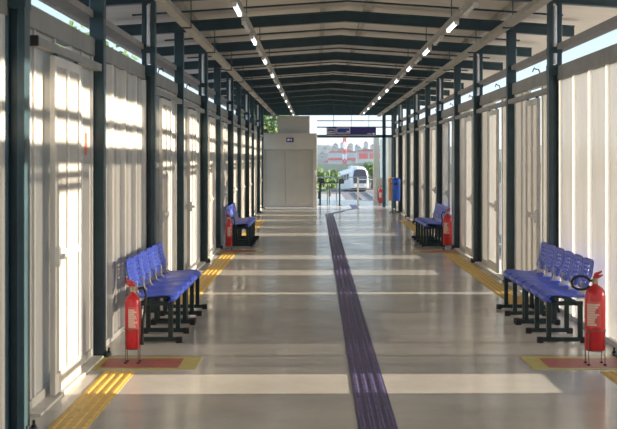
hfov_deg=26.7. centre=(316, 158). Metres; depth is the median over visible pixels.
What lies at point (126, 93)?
wall
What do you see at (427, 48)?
tube light
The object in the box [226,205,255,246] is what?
bench
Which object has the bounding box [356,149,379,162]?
warehouse
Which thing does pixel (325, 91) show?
rafter
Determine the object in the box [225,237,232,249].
stand
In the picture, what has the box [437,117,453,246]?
door
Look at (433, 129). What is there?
door
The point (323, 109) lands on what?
trim
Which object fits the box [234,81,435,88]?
bar
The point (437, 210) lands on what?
bench
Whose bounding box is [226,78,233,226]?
steel column
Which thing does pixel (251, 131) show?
door
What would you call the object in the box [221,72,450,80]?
bar
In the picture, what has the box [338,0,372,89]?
trim
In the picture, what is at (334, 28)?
bar
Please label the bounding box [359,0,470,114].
track
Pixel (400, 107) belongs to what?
steel column
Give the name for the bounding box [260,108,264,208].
steel column
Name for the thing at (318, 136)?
trim
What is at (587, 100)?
wall
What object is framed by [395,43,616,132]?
trim
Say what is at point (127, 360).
stand
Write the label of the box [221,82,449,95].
rafter
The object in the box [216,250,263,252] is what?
floor marking
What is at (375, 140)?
trim
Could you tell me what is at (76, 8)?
trim
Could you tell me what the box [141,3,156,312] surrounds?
steel column
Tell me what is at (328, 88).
bar
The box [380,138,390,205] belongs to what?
wall
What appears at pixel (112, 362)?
floor marking
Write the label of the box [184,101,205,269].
door
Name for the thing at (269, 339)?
floor
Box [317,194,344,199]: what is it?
platform
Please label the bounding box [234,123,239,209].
door
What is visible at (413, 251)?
floor marking
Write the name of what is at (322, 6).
trim
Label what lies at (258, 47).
tube light
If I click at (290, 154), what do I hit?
elevator
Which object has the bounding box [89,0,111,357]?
steel column
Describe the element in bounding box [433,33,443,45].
tube light
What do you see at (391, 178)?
litter bin
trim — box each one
[0,0,260,132]
[39,0,225,106]
[48,0,260,122]
[173,2,253,87]
[254,104,397,114]
[317,120,390,120]
[317,135,391,137]
[319,0,325,74]
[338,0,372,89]
[373,138,378,202]
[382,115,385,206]
[391,115,392,206]
[395,15,616,123]
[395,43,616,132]
[398,1,523,93]
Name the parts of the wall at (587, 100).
panel frame, panel frame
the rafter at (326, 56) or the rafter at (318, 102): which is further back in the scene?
the rafter at (318, 102)
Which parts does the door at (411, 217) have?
frame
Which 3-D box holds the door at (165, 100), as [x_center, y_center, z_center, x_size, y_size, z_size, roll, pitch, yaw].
[-1.853,0.443,16.165,0.145,2.515,3.190,0,0,0]
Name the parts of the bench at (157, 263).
backrest, backrest, backrest, seat, seat, seat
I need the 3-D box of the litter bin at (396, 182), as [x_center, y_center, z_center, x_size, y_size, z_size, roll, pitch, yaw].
[2.462,1.136,40.368,0.289,1.122,0.454,0,0,10]
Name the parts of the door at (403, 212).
frame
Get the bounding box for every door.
[30,35,102,416]
[156,88,181,300]
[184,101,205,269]
[208,111,220,258]
[221,117,230,245]
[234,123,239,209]
[241,126,247,217]
[250,130,253,216]
[260,134,263,210]
[393,134,397,210]
[400,132,405,216]
[406,129,413,220]
[414,126,424,223]
[426,122,435,235]
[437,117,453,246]
[454,111,472,259]
[475,101,505,280]
[508,88,546,304]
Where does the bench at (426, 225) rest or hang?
on the floor
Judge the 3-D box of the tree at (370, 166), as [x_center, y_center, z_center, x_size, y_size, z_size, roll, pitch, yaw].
[9.199,2.685,226.067,3.700,5.270,4.082,0,0,0]
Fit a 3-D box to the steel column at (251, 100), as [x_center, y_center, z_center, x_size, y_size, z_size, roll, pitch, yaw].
[-1.877,-0.017,37.900,0.175,3.434,0.220,0,0,0]
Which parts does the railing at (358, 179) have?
post, post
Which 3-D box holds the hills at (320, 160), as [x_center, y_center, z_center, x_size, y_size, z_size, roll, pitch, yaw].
[40.000,-1.873,655.000,400.000,14.346,450.000,0,0,0]
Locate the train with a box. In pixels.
[337,166,367,191]
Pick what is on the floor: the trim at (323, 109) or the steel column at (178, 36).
the steel column at (178, 36)
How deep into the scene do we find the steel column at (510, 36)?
17.80 m
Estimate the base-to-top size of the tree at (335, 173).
4.090 m
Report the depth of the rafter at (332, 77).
31.28 m
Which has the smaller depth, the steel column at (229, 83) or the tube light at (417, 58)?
the tube light at (417, 58)
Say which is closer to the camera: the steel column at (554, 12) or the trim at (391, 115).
the steel column at (554, 12)
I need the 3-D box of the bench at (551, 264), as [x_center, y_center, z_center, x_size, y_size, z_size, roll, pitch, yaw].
[2.303,1.317,14.090,0.531,0.765,1.386,0,0,0]
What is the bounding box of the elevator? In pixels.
[264,116,316,207]
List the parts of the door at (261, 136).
frame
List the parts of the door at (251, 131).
frame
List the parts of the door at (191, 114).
frame, sill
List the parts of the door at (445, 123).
frame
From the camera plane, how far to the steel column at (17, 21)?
8.03 m
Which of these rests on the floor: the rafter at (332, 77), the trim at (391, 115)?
the trim at (391, 115)
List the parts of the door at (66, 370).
handle, frame, sill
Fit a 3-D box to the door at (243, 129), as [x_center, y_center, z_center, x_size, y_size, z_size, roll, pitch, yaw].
[-1.853,0.443,32.935,0.145,2.515,3.130,0,0,0]
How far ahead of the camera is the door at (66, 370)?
9.58 m
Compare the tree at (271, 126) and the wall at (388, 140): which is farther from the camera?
the tree at (271, 126)
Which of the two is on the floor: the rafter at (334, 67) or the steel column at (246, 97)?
the steel column at (246, 97)
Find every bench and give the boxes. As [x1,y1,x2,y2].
[126,251,195,342]
[146,242,206,322]
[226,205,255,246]
[231,203,258,239]
[412,203,441,241]
[417,205,448,246]
[496,242,564,323]
[515,251,593,342]
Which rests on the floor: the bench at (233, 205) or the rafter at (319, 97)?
the bench at (233, 205)
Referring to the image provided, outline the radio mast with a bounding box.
[342,138,346,163]
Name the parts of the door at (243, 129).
frame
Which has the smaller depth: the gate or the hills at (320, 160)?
the gate
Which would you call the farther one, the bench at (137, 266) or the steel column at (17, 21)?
the bench at (137, 266)
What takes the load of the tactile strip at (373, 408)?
on the floor
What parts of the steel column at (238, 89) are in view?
post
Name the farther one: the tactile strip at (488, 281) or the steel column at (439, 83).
the steel column at (439, 83)
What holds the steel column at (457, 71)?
on the floor
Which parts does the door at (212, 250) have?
frame, sill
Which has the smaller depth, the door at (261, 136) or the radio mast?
the door at (261, 136)
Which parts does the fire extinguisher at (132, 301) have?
lever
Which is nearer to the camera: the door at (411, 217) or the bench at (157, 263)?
the bench at (157, 263)
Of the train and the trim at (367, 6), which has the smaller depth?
the trim at (367, 6)
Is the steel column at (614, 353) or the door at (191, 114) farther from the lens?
the door at (191, 114)
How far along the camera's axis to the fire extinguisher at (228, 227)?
24.30 m
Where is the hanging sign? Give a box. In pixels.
[327,100,375,134]
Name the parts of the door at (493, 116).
sill, frame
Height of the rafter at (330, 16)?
0.358 m
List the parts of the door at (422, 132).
frame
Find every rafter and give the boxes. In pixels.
[78,0,616,7]
[116,10,574,36]
[156,35,531,56]
[172,52,502,70]
[190,64,472,80]
[208,74,463,88]
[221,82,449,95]
[223,89,435,100]
[234,95,424,105]
[241,100,419,109]
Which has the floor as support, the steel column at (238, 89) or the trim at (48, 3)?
the steel column at (238, 89)
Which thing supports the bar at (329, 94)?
attached to the ceiling
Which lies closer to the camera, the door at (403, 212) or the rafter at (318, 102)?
the door at (403, 212)
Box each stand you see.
[124,328,141,363]
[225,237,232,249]
[443,236,452,249]
[584,329,606,365]
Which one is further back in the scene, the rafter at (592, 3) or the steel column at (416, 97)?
the steel column at (416, 97)
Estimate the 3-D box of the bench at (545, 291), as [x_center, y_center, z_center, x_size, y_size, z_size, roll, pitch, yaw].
[2.303,1.317,12.680,0.531,0.765,1.386,0,0,0]
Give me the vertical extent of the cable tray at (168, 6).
0.321 m
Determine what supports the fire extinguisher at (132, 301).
on the stand at (127, 360)
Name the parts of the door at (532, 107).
sill, frame, handle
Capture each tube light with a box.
[231,0,241,16]
[241,18,250,32]
[249,33,256,45]
[256,45,262,55]
[261,55,266,64]
[266,63,270,71]
[394,76,399,82]
[400,70,405,77]
[406,63,412,71]
[413,55,421,64]
[422,45,431,55]
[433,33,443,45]
[446,18,458,32]
[462,0,477,16]
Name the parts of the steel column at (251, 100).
post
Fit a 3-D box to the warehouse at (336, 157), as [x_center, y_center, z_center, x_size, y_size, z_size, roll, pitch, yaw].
[9.000,1.300,404.750,11.600,8.000,10.500,0,0,0]
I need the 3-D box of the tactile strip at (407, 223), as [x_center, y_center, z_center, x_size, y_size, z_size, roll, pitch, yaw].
[2.385,1.696,32.200,0.250,0.009,7.600,0,0,0]
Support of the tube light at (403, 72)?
attached to the track at (458, 13)
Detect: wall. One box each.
[0,14,199,428]
[210,110,227,247]
[254,130,256,214]
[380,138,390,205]
[419,124,424,216]
[429,121,435,217]
[452,109,471,250]
[482,62,616,347]
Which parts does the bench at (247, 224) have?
seat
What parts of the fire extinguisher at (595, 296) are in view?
lever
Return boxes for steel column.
[5,0,37,428]
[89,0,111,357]
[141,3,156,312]
[174,32,183,270]
[198,53,210,262]
[214,68,222,248]
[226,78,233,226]
[236,87,242,229]
[244,94,249,217]
[250,99,255,216]
[255,104,261,212]
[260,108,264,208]
[393,108,396,207]
[397,104,402,212]
[405,99,410,216]
[412,94,419,222]
[425,87,430,217]
[434,78,443,236]
[452,68,460,248]
[470,53,482,262]
[503,32,515,282]
[544,3,562,312]
[611,347,616,356]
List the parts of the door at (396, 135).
frame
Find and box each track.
[238,0,294,113]
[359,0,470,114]
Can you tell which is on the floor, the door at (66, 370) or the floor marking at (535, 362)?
the floor marking at (535, 362)
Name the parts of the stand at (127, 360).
leg, leg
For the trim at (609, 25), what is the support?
attached to the steel column at (554, 12)
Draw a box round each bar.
[132,0,562,15]
[165,28,519,40]
[187,47,489,58]
[208,61,467,70]
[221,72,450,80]
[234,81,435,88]
[241,88,424,94]
[241,94,406,100]
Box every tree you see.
[56,20,138,59]
[235,113,297,132]
[317,167,331,198]
[325,169,341,195]
[361,160,379,188]
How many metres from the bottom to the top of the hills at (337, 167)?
5.112 m
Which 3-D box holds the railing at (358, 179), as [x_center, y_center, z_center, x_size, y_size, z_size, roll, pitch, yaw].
[1.813,1.190,47.751,0.784,1.020,0.089,0,0,-26]
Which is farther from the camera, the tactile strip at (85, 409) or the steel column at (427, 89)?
the steel column at (427, 89)
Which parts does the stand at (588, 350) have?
leg, leg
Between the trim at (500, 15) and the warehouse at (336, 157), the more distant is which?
the warehouse at (336, 157)
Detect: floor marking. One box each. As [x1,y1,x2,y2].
[92,356,201,368]
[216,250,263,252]
[411,250,458,252]
[520,356,616,368]
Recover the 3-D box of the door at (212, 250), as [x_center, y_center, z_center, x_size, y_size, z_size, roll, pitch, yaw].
[-1.853,0.443,23.035,0.145,2.515,3.130,0,0,0]
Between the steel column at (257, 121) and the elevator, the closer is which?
the steel column at (257, 121)
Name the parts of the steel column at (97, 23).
plate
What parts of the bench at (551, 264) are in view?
seat, seat, seat, backrest, backrest, backrest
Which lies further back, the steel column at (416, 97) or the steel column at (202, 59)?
the steel column at (416, 97)
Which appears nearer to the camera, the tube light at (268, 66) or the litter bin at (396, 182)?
the tube light at (268, 66)
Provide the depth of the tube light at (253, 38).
15.85 m
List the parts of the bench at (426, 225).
seat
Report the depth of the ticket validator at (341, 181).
47.53 m
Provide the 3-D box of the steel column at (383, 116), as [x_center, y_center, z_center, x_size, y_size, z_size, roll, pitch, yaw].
[2.360,0.080,45.775,0.120,3.240,0.150,0,0,0]
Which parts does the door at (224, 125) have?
frame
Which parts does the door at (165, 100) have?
handle, frame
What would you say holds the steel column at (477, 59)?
on the floor
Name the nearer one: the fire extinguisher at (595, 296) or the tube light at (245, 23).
the fire extinguisher at (595, 296)
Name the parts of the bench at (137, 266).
backrest, backrest, backrest, seat, seat, seat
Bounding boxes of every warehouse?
[327,150,355,163]
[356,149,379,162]
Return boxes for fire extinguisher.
[125,279,146,348]
[225,214,234,245]
[377,185,381,202]
[441,208,451,244]
[570,271,605,350]
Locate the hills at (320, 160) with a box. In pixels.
[317,145,540,163]
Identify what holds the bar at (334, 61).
attached to the ceiling
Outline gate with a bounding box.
[324,182,338,204]
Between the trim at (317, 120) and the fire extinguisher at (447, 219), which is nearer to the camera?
the fire extinguisher at (447, 219)
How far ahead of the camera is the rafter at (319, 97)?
41.18 m
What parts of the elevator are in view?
door panel, sign plate, door panel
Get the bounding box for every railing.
[317,177,379,199]
[357,178,375,204]
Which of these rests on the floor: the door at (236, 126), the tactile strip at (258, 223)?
the tactile strip at (258, 223)
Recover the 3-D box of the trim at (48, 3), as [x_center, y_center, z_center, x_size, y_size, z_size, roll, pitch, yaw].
[-3.140,-1.845,20.100,0.060,0.080,52.200,0,0,0]
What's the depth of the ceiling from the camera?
20.18 m
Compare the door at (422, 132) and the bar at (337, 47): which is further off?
the door at (422, 132)
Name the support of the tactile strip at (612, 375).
on the floor
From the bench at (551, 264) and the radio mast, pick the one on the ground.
the radio mast
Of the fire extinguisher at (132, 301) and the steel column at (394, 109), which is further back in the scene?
the steel column at (394, 109)
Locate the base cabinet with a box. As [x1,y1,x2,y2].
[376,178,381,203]
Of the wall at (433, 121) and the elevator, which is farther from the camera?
the elevator
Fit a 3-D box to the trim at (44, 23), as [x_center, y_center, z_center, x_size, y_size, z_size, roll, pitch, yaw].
[-1.948,-0.958,19.600,0.085,0.155,51.200,0,0,0]
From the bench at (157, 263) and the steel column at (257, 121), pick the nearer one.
the bench at (157, 263)
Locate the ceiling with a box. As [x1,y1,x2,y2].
[106,0,616,103]
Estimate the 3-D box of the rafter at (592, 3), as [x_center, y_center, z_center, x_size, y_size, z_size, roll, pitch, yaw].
[0.380,-1.856,14.500,6.300,0.358,0.120,0,0,0]
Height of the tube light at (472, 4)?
0.077 m
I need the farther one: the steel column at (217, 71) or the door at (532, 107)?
the steel column at (217, 71)
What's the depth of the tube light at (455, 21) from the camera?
14.26 m
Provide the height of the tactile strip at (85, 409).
0.009 m
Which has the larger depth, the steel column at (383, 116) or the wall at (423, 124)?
the steel column at (383, 116)
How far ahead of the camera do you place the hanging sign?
44.17 m
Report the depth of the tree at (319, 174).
149.50 m
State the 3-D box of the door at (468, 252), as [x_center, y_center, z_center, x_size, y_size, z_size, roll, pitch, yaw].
[2.623,0.443,23.035,0.125,2.515,3.130,0,0,0]
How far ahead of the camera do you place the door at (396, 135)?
42.96 m
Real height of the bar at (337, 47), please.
0.199 m
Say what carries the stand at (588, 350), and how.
on the floor marking at (535, 362)
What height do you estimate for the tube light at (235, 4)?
0.077 m
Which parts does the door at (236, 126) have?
frame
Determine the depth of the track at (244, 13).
17.86 m
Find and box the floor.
[30,200,616,428]
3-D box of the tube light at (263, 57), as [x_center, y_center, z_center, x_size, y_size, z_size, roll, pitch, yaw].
[-0.785,-1.480,19.390,0.056,0.077,0.900,0,0,0]
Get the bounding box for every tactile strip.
[47,371,134,428]
[174,254,235,303]
[242,220,264,235]
[325,214,397,428]
[329,208,355,213]
[399,220,415,232]
[444,254,529,303]
[600,371,616,383]
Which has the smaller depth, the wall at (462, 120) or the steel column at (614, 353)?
the steel column at (614, 353)
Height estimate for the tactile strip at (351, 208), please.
0.006 m
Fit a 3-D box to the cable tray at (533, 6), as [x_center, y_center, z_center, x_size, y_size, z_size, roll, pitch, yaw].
[2.131,-1.616,19.500,0.121,0.326,51.000,0,0,0]
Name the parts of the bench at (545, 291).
seat, seat, seat, backrest, backrest, backrest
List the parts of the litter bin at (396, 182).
lid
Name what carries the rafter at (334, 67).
on the steel column at (229, 83)
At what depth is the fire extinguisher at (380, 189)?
47.72 m
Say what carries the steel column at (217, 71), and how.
on the floor
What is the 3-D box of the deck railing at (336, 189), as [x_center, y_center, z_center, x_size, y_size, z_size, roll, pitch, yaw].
[0.350,1.215,53.600,4.540,0.970,0.040,0,0,0]
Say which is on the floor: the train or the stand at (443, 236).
the stand at (443, 236)
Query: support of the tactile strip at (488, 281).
on the floor
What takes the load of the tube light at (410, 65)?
attached to the track at (458, 13)
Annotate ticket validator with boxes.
[318,179,323,204]
[338,179,343,205]
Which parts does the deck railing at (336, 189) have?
rail, rail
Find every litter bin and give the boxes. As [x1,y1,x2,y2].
[388,177,396,212]
[391,178,400,213]
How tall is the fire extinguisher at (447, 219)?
0.687 m
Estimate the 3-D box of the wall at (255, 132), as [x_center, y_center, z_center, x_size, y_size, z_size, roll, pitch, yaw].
[-1.933,0.410,39.550,0.075,2.580,3.260,0,0,0]
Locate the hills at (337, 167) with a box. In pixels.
[317,161,540,182]
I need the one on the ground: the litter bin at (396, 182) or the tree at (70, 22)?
the tree at (70, 22)
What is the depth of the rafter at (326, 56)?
24.68 m
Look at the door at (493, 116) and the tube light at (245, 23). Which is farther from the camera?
the door at (493, 116)
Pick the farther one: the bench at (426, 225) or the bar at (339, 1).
the bench at (426, 225)
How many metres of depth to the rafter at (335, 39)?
21.38 m
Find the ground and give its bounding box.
[317,183,540,259]
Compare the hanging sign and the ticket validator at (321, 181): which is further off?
the ticket validator at (321, 181)
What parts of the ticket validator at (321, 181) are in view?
post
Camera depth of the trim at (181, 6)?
19.51 m
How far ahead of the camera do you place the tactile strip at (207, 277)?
19.25 m
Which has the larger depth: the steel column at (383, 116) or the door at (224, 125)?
the steel column at (383, 116)
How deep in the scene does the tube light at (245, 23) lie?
14.19 m
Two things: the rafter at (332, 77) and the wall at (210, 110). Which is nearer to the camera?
the wall at (210, 110)
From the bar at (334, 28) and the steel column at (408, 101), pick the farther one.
the steel column at (408, 101)
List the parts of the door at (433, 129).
frame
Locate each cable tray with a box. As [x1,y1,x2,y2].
[154,0,275,116]
[377,0,551,116]
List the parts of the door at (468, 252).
sill, frame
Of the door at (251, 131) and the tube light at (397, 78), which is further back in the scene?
the door at (251, 131)

